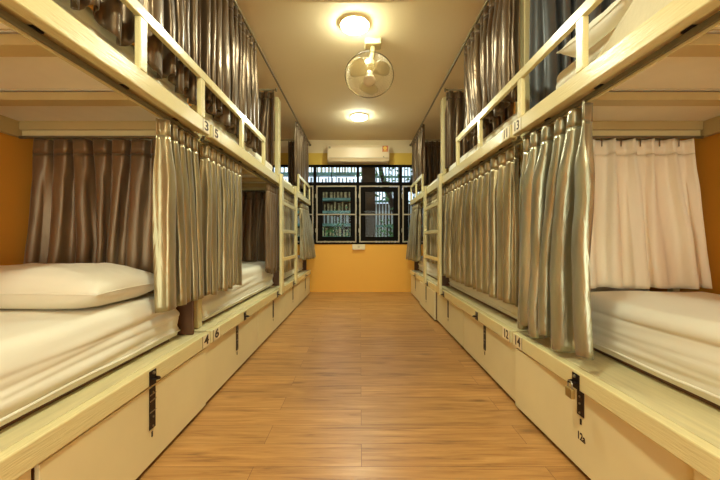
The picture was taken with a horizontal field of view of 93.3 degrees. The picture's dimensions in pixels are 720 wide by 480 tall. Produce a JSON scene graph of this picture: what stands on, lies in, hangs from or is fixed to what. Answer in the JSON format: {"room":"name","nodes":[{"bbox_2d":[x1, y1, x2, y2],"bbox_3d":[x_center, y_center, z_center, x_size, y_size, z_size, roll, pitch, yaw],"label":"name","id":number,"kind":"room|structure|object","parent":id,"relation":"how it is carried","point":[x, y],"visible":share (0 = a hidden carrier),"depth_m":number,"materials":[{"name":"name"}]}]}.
{"room":"dormitory","nodes":[
{"label":"dormitory","id":0,"kind":"room"},
{"bbox_2d":[0,4,191,265],"bbox_3d":[-1.913,-0.425,1.825,0.100,2.750,9.050,0,0,0],"label":"wall","id":1,"kind":"structure","parent":0,"point":[16,154],"depth_m":1.83,"materials":[{"name":"orange paint"}]},
{"bbox_2d":[259,88,276,91],"bbox_3d":[-1.391,-1.655,3.760,0.937,0.040,0.040,0,0,0],"label":"curtain rod","id":2,"kind":"object","parent":1,"relation":"attached to","point":[275,89],"visible":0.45,"depth_m":3.76,"materials":[{"name":"beige metal"}]},
{"bbox_2d":[212,91,273,165],"bbox_3d":[-1.319,-1.212,3.754,0.753,0.847,0.080,0,0,0],"label":"curtain","id":3,"kind":"object","parent":2,"relation":"hanging from","point":[266,99],"visible":0.18,"depth_m":3.75,"materials":[{"name":"brown fabric"}]},
{"bbox_2d":[236,0,519,2],"bbox_3d":[0.006,-1.765,2.344,3.740,0.070,0.287,0,0,0],"label":"trim","id":4,"kind":"structure","parent":1,"relation":"attached to","point":[237,1],"depth_m":2.47,"materials":[{"name":"paint"}]},
{"bbox_3d":[-1.391,-1.655,5.660,0.937,0.040,0.040,0,0,0],"label":"curtain rod","id":5,"kind":"object","parent":1,"relation":"attached to","visible":0},
{"bbox_2d":[288,141,296,185],"bbox_3d":[-1.089,-1.212,5.654,0.211,0.847,0.077,0,0,0],"label":"curtain","id":6,"kind":"object","parent":5,"relation":"hanging from","point":[291,163],"visible":0.51,"depth_m":5.64,"materials":[{"name":"brown fabric"}]},
{"bbox_2d":[274,140,449,291],"bbox_3d":[0.006,-0.425,6.210,3.740,2.750,0.120,0,0,0],"label":"wall","id":7,"kind":"structure","parent":0,"point":[335,267],"depth_m":6.15,"materials":[{"name":"paint"}]},
{"bbox_2d":[233,0,310,145],"bbox_3d":[-0.898,-1.705,3.065,0.040,0.040,6.142,0,0,0],"label":"curtain rod","id":8,"kind":"object","parent":7,"relation":"attached to","point":[234,1],"visible":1,"depth_m":3.20,"materials":[{"name":"grey metal"}]},
{"bbox_2d":[70,0,197,105],"bbox_3d":[-0.925,-1.210,1.345,0.085,0.940,1.124,0,0,0],"label":"curtain","id":9,"kind":"object","parent":8,"relation":"hanging from","point":[179,18],"visible":0.87,"depth_m":1.62,"materials":[{"name":"brown fabric"}]},
{"bbox_2d":[197,0,258,152],"bbox_3d":[-0.921,-1.228,2.492,0.087,0.925,1.055,0,0,0],"label":"curtain","id":10,"kind":"object","parent":8,"relation":"hanging from","point":[227,55],"visible":0.91,"depth_m":2.30,"materials":[{"name":"brown fabric"}]},
{"bbox_2d":[294,121,308,192],"bbox_3d":[-0.909,-1.244,5.375,0.077,0.892,1.050,0,0,0],"label":"curtain","id":11,"kind":"object","parent":8,"relation":"hanging from","point":[301,157],"visible":0.91,"depth_m":5.16,"materials":[{"name":"brown fabric"}]},
{"bbox_2d":[272,165,314,243],"bbox_3d":[-1.205,-0.632,6.146,0.777,1.435,0.128,0,0,0],"label":"window","id":12,"kind":"structure","parent":7,"relation":"in","point":[312,184],"depth_m":6.14,"materials":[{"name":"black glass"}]},
{"bbox_2d":[315,165,357,243],"bbox_3d":[-0.427,-0.632,6.146,0.778,1.435,0.128,0,0,0],"label":"window","id":13,"kind":"structure","parent":7,"relation":"in","point":[331,186],"depth_m":6.15,"materials":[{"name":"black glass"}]},
{"bbox_2d":[327,145,388,163],"bbox_3d":[-0.029,-1.508,6.040,1.080,0.305,0.216,0,0,0],"label":"air conditioner","id":14,"kind":"object","parent":7,"relation":"attached to","point":[336,154],"visible":1,"depth_m":5.94,"materials":[{"name":"plastic"}]},
{"bbox_2d":[352,244,364,249],"bbox_3d":[-0.024,0.137,6.123,0.230,0.097,0.051,0,0,0],"label":"outlet box","id":15,"kind":"object","parent":7,"relation":"attached to","point":[354,246],"visible":1,"depth_m":6.11,"materials":[{"name":"plastic"}]},
{"bbox_2d":[358,165,400,243],"bbox_3d":[0.350,-0.632,6.146,0.778,1.435,0.128,0,0,0],"label":"window","id":16,"kind":"structure","parent":7,"relation":"in","point":[395,187],"depth_m":6.15,"materials":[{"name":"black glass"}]},
{"bbox_2d":[401,165,422,243],"bbox_3d":[1.128,-0.632,6.146,0.777,1.435,0.128,0,0,0],"label":"window","id":17,"kind":"structure","parent":7,"relation":"in","point":[405,186],"depth_m":6.14,"materials":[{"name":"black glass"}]},
{"bbox_2d":[410,0,488,145],"bbox_3d":[0.911,-1.705,3.065,0.040,0.040,6.142,0,0,0],"label":"curtain rod","id":18,"kind":"object","parent":7,"relation":"attached to","point":[487,1],"visible":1,"depth_m":3.25,"materials":[{"name":"grey metal"}]},
{"bbox_2d":[412,123,425,193],"bbox_3d":[0.930,-1.244,5.465,0.079,0.892,1.030,0,0,0],"label":"curtain","id":19,"kind":"object","parent":18,"relation":"hanging from","point":[418,145],"visible":0.88,"depth_m":5.31,"materials":[{"name":"brown fabric"}]},
{"bbox_2d":[464,0,518,141],"bbox_3d":[0.927,-1.255,2.480,0.090,0.870,1.020,0,0,0],"label":"curtain","id":20,"kind":"object","parent":18,"relation":"hanging from","point":[491,57],"visible":0.91,"depth_m":2.36,"materials":[{"name":"brown fabric"}]},
{"bbox_2d":[136,292,590,479],"bbox_3d":[0.006,1.000,1.775,3.940,0.100,8.950,0,0,0],"label":"floor","id":21,"kind":"structure","parent":0,"point":[349,385],"depth_m":1.87,"materials":[{"name":"brown wood"}]},
{"bbox_2d":[16,470,30,479],"bbox_3d":[-1.231,0.777,0.416,0.729,0.346,0.980,0,0,0],"label":"storage box","id":22,"kind":"object","parent":21,"relation":"on","point":[27,476],"visible":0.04,"depth_m":0.89,"materials":[{"name":"beige paint"}]},
{"bbox_2d":[0,0,211,479],"bbox_3d":[-1.338,-0.360,0.968,1.030,2.620,1.995,0,0,0],"label":"bunk bed","id":23,"kind":"object","parent":21,"relation":"on","point":[59,79],"visible":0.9,"depth_m":1.32,"materials":[{"name":"beige paint"}]},
{"bbox_2d":[23,139,155,292],"bbox_3d":[-1.417,-0.130,1.806,0.822,0.823,0.081,0,0,0],"label":"curtain","id":24,"kind":"object","parent":23,"relation":"hanging from","point":[91,201],"visible":0.74,"depth_m":1.79,"materials":[{"name":"fabric"}]},
{"bbox_2d":[0,293,179,426],"bbox_3d":[-1.381,0.391,0.973,0.865,0.226,1.752,0,0,0],"label":"mattress","id":25,"kind":"object","parent":23,"relation":"on","point":[46,354],"visible":0.76,"depth_m":1.17,"materials":[{"name":"white fabric"}]},
{"bbox_2d":[0,263,153,308],"bbox_3d":[-1.369,0.190,1.515,0.802,0.168,0.464,0,0,3],"label":"pillow","id":26,"kind":"object","parent":25,"relation":"on","point":[29,285],"visible":0.98,"depth_m":1.33,"materials":[{"name":"white fabric"}]},
{"bbox_2d":[52,0,188,105],"bbox_3d":[-1.377,-0.753,1.010,0.850,0.206,1.840,0,0,0],"label":"mattress","id":27,"kind":"object","parent":23,"relation":"on","point":[85,16],"visible":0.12,"depth_m":1.30,"materials":[{"name":"white fabric"}]},
{"bbox_2d":[152,118,203,312],"bbox_3d":[-0.916,-0.117,1.735,0.090,0.908,0.371,0,0,0],"label":"curtain","id":28,"kind":"object","parent":23,"relation":"hanging from","point":[176,192],"visible":1,"depth_m":1.66,"materials":[{"name":"grey fabric"}]},
{"bbox_2d":[31,348,205,479],"bbox_3d":[-1.221,0.778,1.413,0.729,0.344,0.991,0,0,0],"label":"storage drawer","id":29,"kind":"object","parent":21,"relation":"on","point":[124,443],"visible":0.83,"depth_m":1.31,"materials":[{"name":"beige paint"}]},
{"bbox_2d":[49,81,285,342],"bbox_3d":[-1.338,-0.360,2.949,1.030,2.620,1.963,0,0,0],"label":"bunk bed","id":30,"kind":"object","parent":21,"relation":"on","point":[255,175],"visible":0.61,"depth_m":2.47,"materials":[{"name":"beige paint"}]},
{"bbox_2d":[199,144,241,295],"bbox_3d":[-0.914,-0.115,2.288,0.086,0.913,0.623,0,0,0],"label":"curtain","id":31,"kind":"object","parent":30,"relation":"hanging from","point":[220,176],"visible":0.99,"depth_m":2.17,"materials":[{"name":"grey fabric"}]},
{"bbox_2d":[189,106,272,170],"bbox_3d":[-1.378,-0.743,2.932,0.849,0.186,1.710,0,0,0],"label":"mattress","id":32,"kind":"object","parent":30,"relation":"on","point":[208,117],"visible":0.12,"depth_m":2.53,"materials":[{"name":"white fabric"}]},
{"bbox_2d":[202,262,272,320],"bbox_3d":[-1.379,0.374,2.942,0.848,0.261,1.732,0,0,0],"label":"mattress","id":33,"kind":"object","parent":30,"relation":"on","point":[255,279],"visible":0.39,"depth_m":2.81,"materials":[{"name":"white fabric"}]},
{"bbox_2d":[242,191,265,260],"bbox_3d":[-1.359,-0.149,3.769,0.754,0.785,0.076,0,0,0],"label":"curtain","id":34,"kind":"object","parent":30,"relation":"hanging from","point":[253,203],"visible":0.32,"depth_m":3.75,"materials":[{"name":"fabric"}]},
{"bbox_2d":[265,183,278,273],"bbox_3d":[-0.914,-0.104,3.540,0.079,0.908,0.436,0,0,0],"label":"curtain","id":35,"kind":"object","parent":30,"relation":"hanging from","point":[271,204],"visible":0.98,"depth_m":3.44,"materials":[{"name":"brown fabric"}]},
{"bbox_2d":[205,311,257,401],"bbox_3d":[-1.231,0.777,2.417,0.729,0.346,0.993,0,0,0],"label":"storage box","id":36,"kind":"object","parent":21,"relation":"on","point":[226,354],"visible":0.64,"depth_m":2.28,"materials":[{"name":"beige paint"}]},
{"bbox_2d":[258,294,283,346],"bbox_3d":[-1.231,0.777,3.425,0.729,0.346,0.998,0,0,0],"label":"storage box","id":37,"kind":"object","parent":21,"relation":"on","point":[271,315],"visible":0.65,"depth_m":3.33,"materials":[{"name":"beige paint"}]},
{"bbox_2d":[284,282,299,318],"bbox_3d":[-1.231,0.777,4.433,0.729,0.346,0.993,0,0,0],"label":"storage box","id":38,"kind":"object","parent":21,"relation":"on","point":[292,295],"visible":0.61,"depth_m":4.35,"materials":[{"name":"beige paint"}]},
{"bbox_2d":[275,97,310,290],"bbox_3d":[-1.338,-0.360,4.915,1.030,2.620,1.963,0,0,0],"label":"bunk bed","id":39,"kind":"object","parent":21,"relation":"on","point":[289,190],"visible":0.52,"depth_m":4.19,"materials":[{"name":"beige paint"}]},
{"bbox_2d":[242,255,302,278],"bbox_3d":[-1.380,0.384,4.954,0.843,0.242,1.640,0,0,0],"label":"mattress","id":40,"kind":"object","parent":39,"relation":"on","point":[291,272],"visible":0.2,"depth_m":4.87,"materials":[{"name":"white fabric"}]},
{"bbox_2d":[276,174,297,294],"bbox_3d":[-0.862,-0.054,4.050,0.073,1.288,0.900,0,0,0],"label":"ladder","id":41,"kind":"object","parent":39,"relation":"attached to","point":[282,203],"visible":0.9,"depth_m":3.67,"materials":[{"name":"beige paint"}]},
{"bbox_2d":[284,193,293,272],"bbox_3d":[-0.912,-0.078,4.426,0.080,0.960,0.869,0,0,0],"label":"curtain","id":42,"kind":"object","parent":39,"relation":"hanging from","point":[288,213],"visible":0.66,"depth_m":4.26,"materials":[{"name":"grey fabric"}]},
{"bbox_2d":[299,203,315,259],"bbox_3d":[-0.853,-0.118,5.547,0.190,0.880,0.696,0,0,0],"label":"curtain","id":43,"kind":"object","parent":39,"relation":"hanging from","point":[307,248],"visible":1,"depth_m":5.40,"materials":[{"name":"grey fabric"}]},
{"bbox_2d":[300,275,309,301],"bbox_3d":[-1.231,0.777,5.438,0.729,0.346,0.993,0,0,0],"label":"storage box","id":44,"kind":"object","parent":21,"relation":"on","point":[305,283],"visible":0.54,"depth_m":5.36,"materials":[{"name":"beige paint"}]},
{"bbox_2d":[411,275,419,301],"bbox_3d":[1.244,0.777,5.438,0.729,0.346,0.993,0,0,0],"label":"storage box","id":45,"kind":"object","parent":21,"relation":"on","point":[415,283],"visible":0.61,"depth_m":5.42,"materials":[{"name":"beige paint"}]},
{"bbox_2d":[420,281,436,319],"bbox_3d":[1.218,0.777,4.433,0.729,0.346,0.993,0,0,0],"label":"storage box","id":46,"kind":"object","parent":21,"relation":"on","point":[428,296],"visible":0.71,"depth_m":4.28,"materials":[{"name":"beige paint"}]},
{"bbox_2d":[437,294,463,346],"bbox_3d":[1.244,0.777,3.425,0.729,0.346,0.998,0,0,0],"label":"storage box","id":47,"kind":"object","parent":21,"relation":"on","point":[450,316],"visible":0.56,"depth_m":3.30,"materials":[{"name":"beige paint"}]},
{"bbox_2d":[410,97,516,290],"bbox_3d":[1.351,-0.360,4.915,1.030,2.620,1.963,0,0,0],"label":"bunk bed","id":48,"kind":"object","parent":21,"relation":"on","point":[431,190],"visible":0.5,"depth_m":4.36,"materials":[{"name":"beige paint"}]},
{"bbox_2d":[406,203,421,261],"bbox_3d":[0.873,-0.108,5.535,0.181,0.900,0.681,0,0,0],"label":"curtain","id":49,"kind":"object","parent":48,"relation":"hanging from","point":[413,252],"visible":1,"depth_m":5.33,"materials":[{"name":"grey fabric"}]},
{"bbox_2d":[418,256,436,277],"bbox_3d":[1.399,0.384,4.954,0.839,0.240,1.641,0,0,0],"label":"mattress","id":50,"kind":"object","parent":48,"relation":"on","point":[431,268],"visible":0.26,"depth_m":4.77,"materials":[{"name":"white fabric"}]},
{"bbox_2d":[427,193,436,263],"bbox_3d":[0.926,-0.128,4.440,0.080,0.860,0.841,0,0,0],"label":"curtain","id":51,"kind":"object","parent":48,"relation":"hanging from","point":[431,213],"visible":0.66,"depth_m":4.23,"materials":[{"name":"grey fabric"}]},
{"bbox_2d":[423,174,444,294],"bbox_3d":[0.875,-0.054,4.050,0.073,1.288,0.900,0,0,0],"label":"ladder","id":52,"kind":"object","parent":48,"relation":"attached to","point":[438,203],"visible":0.87,"depth_m":3.68,"materials":[{"name":"beige paint"}]},
{"bbox_2d":[464,311,516,400],"bbox_3d":[1.244,0.777,2.417,0.729,0.346,0.993,0,0,0],"label":"storage box","id":53,"kind":"object","parent":21,"relation":"on","point":[495,354],"visible":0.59,"depth_m":2.28,"materials":[{"name":"beige paint"}]},
{"bbox_2d":[435,0,679,342],"bbox_3d":[1.351,-0.360,2.949,1.030,2.620,1.963,0,0,0],"label":"bunk bed","id":54,"kind":"object","parent":21,"relation":"on","point":[504,325],"visible":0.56,"depth_m":2.32,"materials":[{"name":"beige paint"}]},
{"bbox_2d":[442,144,519,306],"bbox_3d":[0.924,-0.085,2.930,0.102,0.973,1.880,0,0,0],"label":"curtain","id":55,"kind":"object","parent":54,"relation":"hanging from","point":[481,242],"visible":0.95,"depth_m":2.44,"materials":[{"name":"grey fabric"}]},
{"bbox_2d":[449,112,517,170],"bbox_3d":[1.391,-0.738,2.912,0.849,0.176,1.670,0,0,0],"label":"mattress","id":56,"kind":"object","parent":54,"relation":"on","point":[513,118],"visible":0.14,"depth_m":2.51,"materials":[{"name":"white fabric"}]},
{"bbox_2d":[448,278,648,319],"bbox_3d":[1.399,0.384,2.942,0.844,0.242,1.730,0,0,0],"label":"mattress","id":57,"kind":"object","parent":54,"relation":"on","point":[511,310],"visible":0.14,"depth_m":2.43,"materials":[{"name":"white fabric"}]},
{"bbox_2d":[515,348,693,479],"bbox_3d":[1.244,0.778,1.426,0.729,0.344,0.991,0,0,-2],"label":"storage drawer","id":58,"kind":"object","parent":21,"relation":"on","point":[600,443],"visible":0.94,"depth_m":1.33,"materials":[{"name":"beige paint"}]},
{"bbox_2d":[511,0,719,479],"bbox_3d":[1.351,-0.360,0.968,1.030,2.620,1.995,0,0,0],"label":"bunk bed","id":59,"kind":"object","parent":21,"relation":"on","point":[661,80],"visible":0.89,"depth_m":1.29,"materials":[{"name":"beige paint"}]},
{"bbox_2d":[517,100,594,359],"bbox_3d":[0.920,-0.036,1.611,0.127,1.071,0.628,0,0,0],"label":"curtain","id":60,"kind":"object","parent":59,"relation":"hanging from","point":[557,184],"visible":1,"depth_m":1.51,"materials":[{"name":"grey fabric"}]},
{"bbox_2d":[565,379,574,398],"bbox_3d":[0.841,0.598,1.361,0.016,0.069,0.042,0,0,0],"label":"padlock","id":61,"kind":"object","parent":59,"relation":"hanging from","point":[569,391],"visible":1,"depth_m":1.35,"materials":[{"name":"gold metal"}]},
{"bbox_2d":[529,0,615,108],"bbox_3d":[1.347,-1.170,1.867,0.812,1.000,0.103,0,0,0],"label":"curtain","id":62,"kind":"object","parent":59,"relation":"hanging from","point":[546,16],"visible":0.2,"depth_m":1.86,"materials":[{"name":"fabric"}]},
{"bbox_2d":[556,26,616,88],"bbox_3d":[1.392,-0.745,0.905,0.852,0.190,1.631,0,0,0],"label":"mattress","id":63,"kind":"object","parent":59,"relation":"on","point":[569,72],"visible":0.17,"depth_m":1.45,"materials":[{"name":"white fabric"}]},
{"bbox_2d":[556,0,632,57],"bbox_3d":[1.266,-0.923,1.470,0.602,0.158,0.404,0,0,-4],"label":"pillow","id":64,"kind":"object","parent":63,"relation":"on","point":[610,18],"visible":0.25,"depth_m":1.40,"materials":[{"name":"white fabric"}]},
{"bbox_2d":[596,0,672,58],"bbox_3d":[1.320,-0.890,0.740,0.832,0.437,1.289,0,0,0],"label":"blanket","id":65,"kind":"object","parent":63,"relation":"on","point":[639,11],"visible":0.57,"depth_m":1.14,"materials":[{"name":"fabric"}]},
{"bbox_2d":[590,138,711,288],"bbox_3d":[1.431,-0.140,1.799,0.817,0.803,0.069,0,0,0],"label":"curtain","id":66,"kind":"object","parent":59,"relation":"hanging from","point":[648,230],"visible":0.69,"depth_m":1.80,"materials":[{"name":"beige fabric"}]},
{"bbox_2d":[590,291,719,405],"bbox_3d":[1.446,0.382,0.945,0.745,0.244,1.690,0,0,0],"label":"mattress","id":67,"kind":"object","parent":59,"relation":"on","point":[673,337],"visible":0.82,"depth_m":1.28,"materials":[{"name":"white fabric"}]},
{"bbox_2d":[694,470,708,479],"bbox_3d":[1.244,0.777,0.416,0.729,0.346,0.980,0,0,0],"label":"storage box","id":68,"kind":"object","parent":21,"relation":"on","point":[697,476],"visible":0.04,"depth_m":0.89,"materials":[{"name":"beige paint"}]},
{"bbox_2d":[233,3,519,139],"bbox_3d":[0.006,-1.850,1.850,3.940,0.100,9.100,0,0,0],"label":"ceiling","id":69,"kind":"structure","parent":0,"point":[305,46],"depth_m":3.42,"materials":[{"name":"paint"}]},
{"bbox_2d":[340,13,369,34],"bbox_3d":[-0.043,-1.773,2.830,0.250,0.054,0.250,0,0,0],"label":"ceiling lamp","id":70,"kind":"object","parent":69,"relation":"attached to","point":[353,23],"visible":1,"depth_m":2.78,"materials":[{"name":"white glass"}]},
{"bbox_2d":[350,113,367,120],"bbox_3d":[-0.013,-1.773,4.950,0.250,0.054,0.250,0,0,0],"label":"ceiling lamp","id":71,"kind":"object","parent":69,"relation":"attached to","point":[355,116],"visible":1,"depth_m":4.88,"materials":[{"name":"white glass"}]},
{"bbox_2d":[345,38,393,97],"bbox_3d":[0.079,-1.520,2.913,0.415,0.559,0.454,0,0,0],"label":"ceiling fan","id":72,"kind":"object","parent":69,"relation":"hanging from","point":[358,67],"visible":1,"depth_m":2.85,"materials":[{"name":"plastic"}]},
{"bbox_2d":[513,102,719,293],"bbox_3d":[1.927,-0.425,1.825,0.100,2.750,9.050,0,0,0],"label":"wall","id":73,"kind":"structure","parent":0,"point":[707,149],"depth_m":1.82,"materials":[{"name":"orange paint"}]},
{"bbox_2d":[444,88,463,91],"bbox_3d":[1.404,-1.655,3.760,0.937,0.040,0.040,0,0,0],"label":"curtain rod","id":74,"kind":"object","parent":73,"relation":"attached to","point":[445,89],"visible":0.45,"depth_m":3.76,"materials":[{"name":"metal"}]},
{"bbox_2d":[445,91,513,168],"bbox_3d":[1.325,-1.212,3.764,0.764,0.847,0.082,0,0,0],"label":"curtain","id":75,"kind":"object","parent":74,"relation":"hanging from","point":[455,111],"visible":0.27,"depth_m":3.75,"materials":[{"name":"brown fabric"}]},
{"bbox_3d":[1.404,-1.655,5.660,0.937,0.040,0.040,0,0,0],"label":"curtain rod","id":76,"kind":"object","parent":73,"relation":"attached to","visible":0},
{"bbox_2d":[420,141,440,190],"bbox_3d":[1.200,-1.212,5.663,0.414,0.847,0.071,0,0,0],"label":"curtain","id":77,"kind":"object","parent":76,"relation":"hanging from","point":[432,149],"visible":0.54,"depth_m":5.65,"materials":[{"name":"brown fabric"}]},
{"label":"outside","id":78,"kind":"structure","parent":0,"visible":0},
{"bbox_3d":[0.006,1.300,10.225,12.000,0.100,7.550,0,0,0],"label":"ground","id":79,"kind":"structure","parent":78,"visible":0},
{"bbox_2d":[323,200,356,242],"bbox_3d":[-0.414,0.136,8.500,1.786,2.234,0.984,0,0,-19],"label":"leafy shrub","id":80,"kind":"object","parent":79,"relation":"on","point":[342,223],"visible":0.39,"depth_m":8.52,"materials":[{"name":"green plant"}]},
{"bbox_2d":[274,168,422,242],"bbox_3d":[-0.744,-0.850,9.875,8.500,4.200,0.650,0,0,0],"label":"neighbouring house","id":81,"kind":"structure","parent":79,"relation":"on","point":[331,200],"depth_m":9.70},
{"bbox_2d":[362,168,374,242],"bbox_3d":[0.172,-0.900,6.850,0.270,4.300,0.200,0,0,0],"label":"pillar","id":82,"kind":"structure","parent":79,"relation":"on","point":[368,174],"depth_m":6.75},
{"bbox_2d":[359,168,414,242],"bbox_3d":[0.992,-0.928,8.068,2.726,4.395,1.232,0,0,0],"label":"tree","id":83,"kind":"object","parent":79,"relation":"on","point":[389,198],"visible":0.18,"depth_m":8.15,"materials":[{"name":"green plant"}]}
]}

